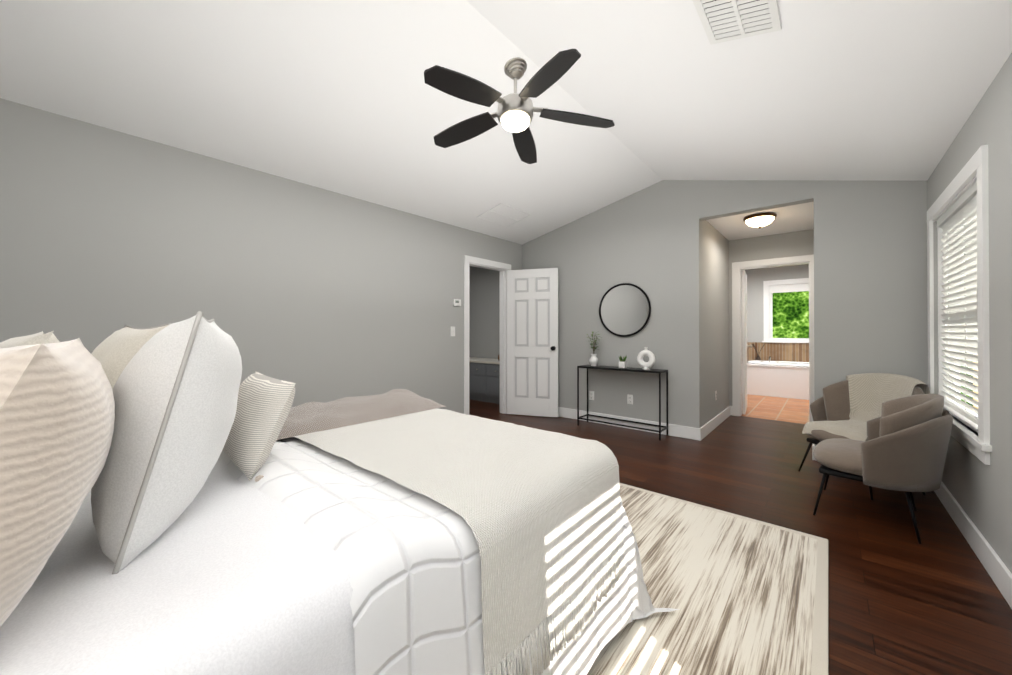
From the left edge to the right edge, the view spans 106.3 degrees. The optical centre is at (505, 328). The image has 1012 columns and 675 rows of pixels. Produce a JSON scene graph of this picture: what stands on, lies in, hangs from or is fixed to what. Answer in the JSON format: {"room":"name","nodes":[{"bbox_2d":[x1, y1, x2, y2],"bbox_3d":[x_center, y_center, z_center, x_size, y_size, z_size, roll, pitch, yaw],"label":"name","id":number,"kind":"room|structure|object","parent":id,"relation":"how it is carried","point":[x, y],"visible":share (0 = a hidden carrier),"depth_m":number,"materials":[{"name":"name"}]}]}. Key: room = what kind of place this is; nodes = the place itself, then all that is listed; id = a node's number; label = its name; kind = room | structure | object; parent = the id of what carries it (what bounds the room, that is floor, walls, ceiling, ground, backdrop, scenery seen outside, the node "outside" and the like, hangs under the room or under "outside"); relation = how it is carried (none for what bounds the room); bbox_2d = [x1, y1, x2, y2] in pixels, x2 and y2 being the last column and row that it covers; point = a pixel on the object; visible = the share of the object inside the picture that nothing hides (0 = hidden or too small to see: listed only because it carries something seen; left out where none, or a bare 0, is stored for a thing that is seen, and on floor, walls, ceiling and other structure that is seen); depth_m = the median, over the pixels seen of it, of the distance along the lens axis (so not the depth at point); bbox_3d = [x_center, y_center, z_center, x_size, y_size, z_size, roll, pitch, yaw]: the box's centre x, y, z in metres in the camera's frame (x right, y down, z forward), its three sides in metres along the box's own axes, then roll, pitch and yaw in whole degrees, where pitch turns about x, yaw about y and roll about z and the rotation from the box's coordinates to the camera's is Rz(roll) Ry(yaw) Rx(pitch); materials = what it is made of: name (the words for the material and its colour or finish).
{"room":"bedroom","nodes":[
{"label":"bedroom","id":0,"kind":"room"},
{"bbox_2d":[0,98,521,413],"bbox_3d":[-1.463,-0.044,3.733,0.120,2.480,5.360,0,0,40],"label":"wall","id":1,"kind":"structure","parent":0,"point":[315,294],"depth_m":2.90,"materials":[{"name":"grey paint"}]},
{"bbox_2d":[451,327,454,335],"bbox_3d":[-0.640,0.030,4.595,0.019,0.118,0.072,0,0,40],"label":"light switch","id":2,"kind":"object","parent":1,"relation":"attached to","point":[452,331],"visible":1,"depth_m":4.59,"materials":[{"name":"white plastic"}]},
{"bbox_2d":[453,299,460,305],"bbox_3d":[-0.598,-0.320,4.640,0.027,0.085,0.115,0,0,40],"label":"thermostat","id":3,"kind":"object","parent":1,"relation":"attached to","point":[456,302],"visible":1,"depth_m":4.62,"materials":[{"name":"white plastic"}]},
{"bbox_2d":[464,255,510,414],"bbox_3d":[-0.278,0.140,5.127,0.160,2.125,0.910,0,0,40],"label":"door frame","id":4,"kind":"structure","parent":1,"relation":"attached to","point":[502,268],"depth_m":5.26,"materials":[{"name":"white wood"}]},
{"bbox_2d":[507,268,557,416],"bbox_3d":[0.358,0.184,5.234,0.726,2.018,0.176,0,0,17],"label":"door leaf","id":5,"kind":"structure","parent":1,"relation":"in","point":[532,342],"depth_m":5.21,"materials":[{"name":"white wood"}]},
{"bbox_2d":[0,0,661,244],"bbox_3d":[-0.686,-1.544,3.080,2.160,0.606,5.360,0,0,40],"label":"ceiling","id":6,"kind":"structure","parent":0,"point":[340,96],"depth_m":2.36,"materials":[{"name":"white paint"}]},
{"bbox_2d":[477,203,530,226],"bbox_3d":[-0.019,-1.362,4.572,0.393,0.093,0.560,0,0,40],"label":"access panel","id":7,"kind":"structure","parent":6,"relation":"attached to","point":[503,214],"depth_m":4.56,"materials":[{"name":"white paint"}]},
{"bbox_2d":[424,49,614,163],"bbox_3d":[0.018,-1.497,2.434,1.254,0.422,1.243,0,0,40],"label":"fan","id":8,"kind":"object","parent":6,"relation":"hanging from","point":[513,114],"visible":1,"depth_m":2.37,"materials":[{"name":"black wood"}]},
{"bbox_2d":[469,266,499,358],"bbox_3d":[-0.319,-0.058,6.987,2.350,2.540,0.120,0,0,40],"label":"wall","id":9,"kind":"structure","parent":0,"point":[484,313],"depth_m":6.96,"materials":[{"name":"grey paint"}]},
{"bbox_2d":[702,220,729,425],"bbox_3d":[2.634,-0.069,4.824,0.120,2.540,1.610,0,0,40],"label":"wall","id":10,"kind":"structure","parent":0,"point":[721,253],"depth_m":4.66,"materials":[{"name":"grey paint"}]},
{"bbox_2d":[701,406,732,438],"bbox_3d":[2.617,1.136,4.682,0.039,0.130,1.600,0,0,40],"label":"baseboard","id":11,"kind":"structure","parent":10,"relation":"attached to","point":[717,420],"depth_m":4.60,"materials":[{"name":"white wood"}]},
{"bbox_2d":[522,180,927,445],"bbox_3d":[1.832,-0.301,4.372,4.315,3.000,0.120,0,0,40],"label":"wall","id":12,"kind":"structure","parent":0,"point":[870,277],"depth_m":4.12,"materials":[{"name":"grey paint"}]},
{"bbox_2d":[589,391,593,399],"bbox_3d":[1.106,0.862,4.899,0.070,0.115,0.009,0,0,40],"label":"electrical outlet","id":13,"kind":"object","parent":12,"relation":"attached to","point":[591,395],"visible":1,"depth_m":4.90,"materials":[{"name":"white plastic"}]},
{"bbox_2d":[599,283,650,336],"bbox_3d":[1.432,-0.230,4.608,0.656,0.656,0.031,0,0,40],"label":"round mirror","id":14,"kind":"object","parent":12,"relation":"attached to","point":[624,309],"visible":0.98,"depth_m":4.59,"materials":[{"name":"black metal"}]},
{"bbox_2d":[627,394,632,404],"bbox_3d":[1.495,0.850,4.568,0.070,0.115,0.009,0,0,40],"label":"electrical outlet","id":15,"kind":"object","parent":12,"relation":"attached to","point":[629,399],"visible":1,"depth_m":4.57,"materials":[{"name":"white plastic"}]},
{"bbox_2d":[558,407,701,440],"bbox_3d":[1.163,1.136,4.847,2.431,0.130,0.020,0,0,40],"label":"baseboard","id":16,"kind":"structure","parent":12,"relation":"attached to","point":[687,432],"depth_m":4.49,"materials":[{"name":"white wood"}]},
{"bbox_2d":[466,0,1011,180],"bbox_3d":[0.957,-1.503,1.682,2.155,0.701,5.360,0,0,40],"label":"ceiling","id":17,"kind":"structure","parent":0,"point":[873,90],"depth_m":2.14,"materials":[{"name":"white paint"}]},
{"bbox_2d":[692,0,781,44],"bbox_3d":[1.035,-1.413,1.695,0.293,0.086,0.360,0,0,40],"label":"ceiling vent","id":18,"kind":"object","parent":17,"relation":"in","point":[725,20],"visible":1,"depth_m":1.72,"materials":[{"name":"white plastic"}]},
{"bbox_2d":[469,394,1011,674],"bbox_3d":[0.667,1.252,4.909,6.795,0.100,9.920,0,0,40],"label":"floor","id":19,"kind":"structure","parent":0,"point":[902,600],"depth_m":2.26,"materials":[{"name":"brown wood"}]},
{"bbox_2d":[469,360,484,401],"bbox_3d":[-0.302,0.887,6.508,0.416,0.645,0.542,0,0,40],"label":"base cabinet","id":20,"kind":"object","parent":19,"relation":"on","point":[484,379],"depth_m":6.33,"materials":[{"name":"grey wood"}]},
{"bbox_2d":[469,357,499,363],"bbox_3d":[-0.303,0.547,6.508,1.290,0.035,0.545,0,0,40],"label":"countertop","id":21,"kind":"structure","parent":20,"relation":"on","point":[479,360],"depth_m":6.34,"materials":[{"name":"white stone"}]},
{"bbox_2d":[485,364,499,403],"bbox_3d":[0.015,0.885,6.238,0.417,0.645,0.542,0,0,40],"label":"base cabinet","id":22,"kind":"object","parent":19,"relation":"on","point":[492,371],"depth_m":6.10,"materials":[{"name":"grey wood"}]},
{"bbox_2d":[577,365,667,440],"bbox_3d":[1.355,0.830,4.489,1.010,0.740,0.260,0,0,40],"label":"console table","id":23,"kind":"object","parent":19,"relation":"on","point":[633,369],"visible":0.98,"depth_m":4.38,"materials":[{"name":"black metal"}]},
{"bbox_2d":[586,332,598,365],"bbox_3d":[1.100,0.245,4.721,0.213,0.429,0.152,0,0,40],"label":"vase","id":24,"kind":"object","parent":23,"relation":"on","point":[593,360],"visible":1,"depth_m":4.70,"materials":[{"name":"white ceramic"}]},
{"bbox_2d":[619,355,626,367],"bbox_3d":[1.387,0.382,4.473,0.091,0.153,0.107,0,0,40],"label":"planter box","id":25,"kind":"object","parent":23,"relation":"on","point":[622,363],"visible":1,"depth_m":4.45,"materials":[{"name":"white ceramic"}]},
{"bbox_2d":[637,347,655,369],"bbox_3d":[1.588,0.333,4.294,0.208,0.250,0.084,0,0,40],"label":"ring vase","id":26,"kind":"object","parent":23,"relation":"on","point":[649,363],"visible":1,"depth_m":4.27,"materials":[{"name":"white ceramic"}]},
{"bbox_2d":[587,483,827,674],"bbox_3d":[-0.278,1.181,1.873,2.850,0.013,3.070,0,0,40],"label":"rug","id":27,"kind":"object","parent":19,"relation":"on","point":[746,595],"visible":0.38,"depth_m":1.66,"materials":[{"name":"beige carpet"}]},
{"bbox_2d":[0,311,679,674],"bbox_3d":[-0.763,0.537,1.311,1.938,1.266,2.321,0,0,40],"label":"bed","id":28,"kind":"object","parent":27,"relation":"on","point":[176,498],"visible":1,"depth_m":0.80,"materials":[{"name":"white fabric"}]},
{"bbox_2d":[747,342,808,399],"bbox_3d":[5.032,0.740,7.050,2.667,0.945,0.758,0,0,40],"label":"bathtub","id":29,"kind":"object","parent":19,"relation":"on","point":[777,369],"visible":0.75,"depth_m":6.91,"materials":[{"name":"white ceramic"}]},
{"bbox_2d":[798,373,929,499],"bbox_3d":[2.786,0.775,2.956,0.633,0.839,0.779,0,0,-10],"label":"chair","id":30,"kind":"object","parent":19,"relation":"on","point":[850,406],"visible":0.54,"depth_m":3.07,"materials":[{"name":"beige fabric"}]},
{"bbox_2d":[813,394,952,543],"bbox_3d":[2.362,0.790,2.415,0.779,0.803,0.618,0,0,-45],"label":"chair","id":31,"kind":"object","parent":19,"relation":"on","point":[904,447],"visible":1,"depth_m":2.13,"materials":[{"name":"beige fabric"}]},
{"bbox_2d":[706,202,813,240],"bbox_3d":[3.045,-1.290,4.480,1.200,0.100,1.610,0,0,40],"label":"ceiling","id":32,"kind":"structure","parent":0,"point":[794,218],"depth_m":4.46,"materials":[{"name":"white paint"}]},
{"bbox_2d":[743,212,776,228],"bbox_3d":[2.800,-1.175,4.183,0.310,0.134,0.310,0,0,40],"label":"ceiling light","id":33,"kind":"object","parent":32,"relation":"in","point":[759,220],"visible":1,"depth_m":4.10,"materials":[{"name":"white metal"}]},
{"bbox_2d":[730,230,805,405],"bbox_3d":[3.504,-0.068,5.063,0.895,2.540,0.120,0,0,40],"label":"wall","id":34,"kind":"structure","parent":0,"point":[791,244],"depth_m":5.06,"materials":[{"name":"grey paint"}]},
{"bbox_2d":[742,270,751,413],"bbox_3d":[3.530,0.186,5.604,0.175,2.018,0.746,0,0,34],"label":"door leaf","id":35,"kind":"structure","parent":34,"relation":"in","point":[745,345],"depth_m":5.31,"materials":[{"name":"white wood"}]},
{"bbox_2d":[732,254,813,421],"bbox_3d":[3.542,0.140,5.019,0.930,2.125,0.144,0,0,40],"label":"door frame","id":36,"kind":"structure","parent":34,"relation":"attached to","point":[738,268],"depth_m":5.22,"materials":[{"name":"white wood"}]},
{"bbox_2d":[745,264,808,342],"bbox_3d":[5.328,-0.056,7.384,2.640,2.540,0.120,0,0,40],"label":"wall","id":37,"kind":"structure","parent":0,"point":[756,278],"depth_m":7.54,"materials":[{"name":"grey paint"}]},
{"bbox_2d":[762,278,808,342],"bbox_3d":[5.511,-0.342,7.190,1.070,1.210,0.180,0,0,40],"label":"bathroom window","id":38,"kind":"structure","parent":37,"relation":"in","point":[771,287],"depth_m":7.39,"materials":[{"name":"white wood"}]},
{"bbox_2d":[806,229,813,254],"bbox_3d":[3.445,-0.072,4.135,0.150,2.540,1.610,0,0,40],"label":"wall","id":39,"kind":"structure","parent":0,"point":[809,233],"depth_m":4.73,"materials":[{"name":"grey paint"}]},
{"bbox_2d":[812,444,816,460],"bbox_3d":[3.323,1.133,4.065,0.020,0.130,1.626,0,0,40],"label":"baseboard","id":40,"kind":"structure","parent":39,"relation":"attached to","point":[813,446],"depth_m":3.45,"materials":[{"name":"white wood"}]},
{"bbox_2d":[927,53,1011,572],"bbox_3d":[1.732,-0.012,1.016,0.120,2.390,5.360,0,0,40],"label":"wall","id":41,"kind":"structure","parent":0,"point":[980,491],"depth_m":1.80,"materials":[{"name":"grey paint"}]},
{"bbox_2d":[927,144,991,464],"bbox_3d":[2.847,-0.118,2.353,0.152,1.575,1.430,0,0,40],"label":"window","id":42,"kind":"structure","parent":41,"relation":"in","point":[958,211],"depth_m":2.31,"materials":[{"name":"white"}]},
{"bbox_2d":[934,481,1011,608],"bbox_3d":[1.681,1.118,1.054,0.016,0.130,5.120,0,0,40],"label":"baseboard","id":43,"kind":"structure","parent":41,"relation":"attached to","point":[997,569],"depth_m":1.94,"materials":[{"name":"white"}]},
{"label":"outside","id":44,"kind":"structure","parent":0,"visible":0},
{"bbox_2d":[773,291,972,405],"bbox_3d":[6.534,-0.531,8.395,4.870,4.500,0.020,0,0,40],"label":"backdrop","id":45,"kind":"structure","parent":44,"point":[790,314],"depth_m":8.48,"materials":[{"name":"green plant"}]}
]}

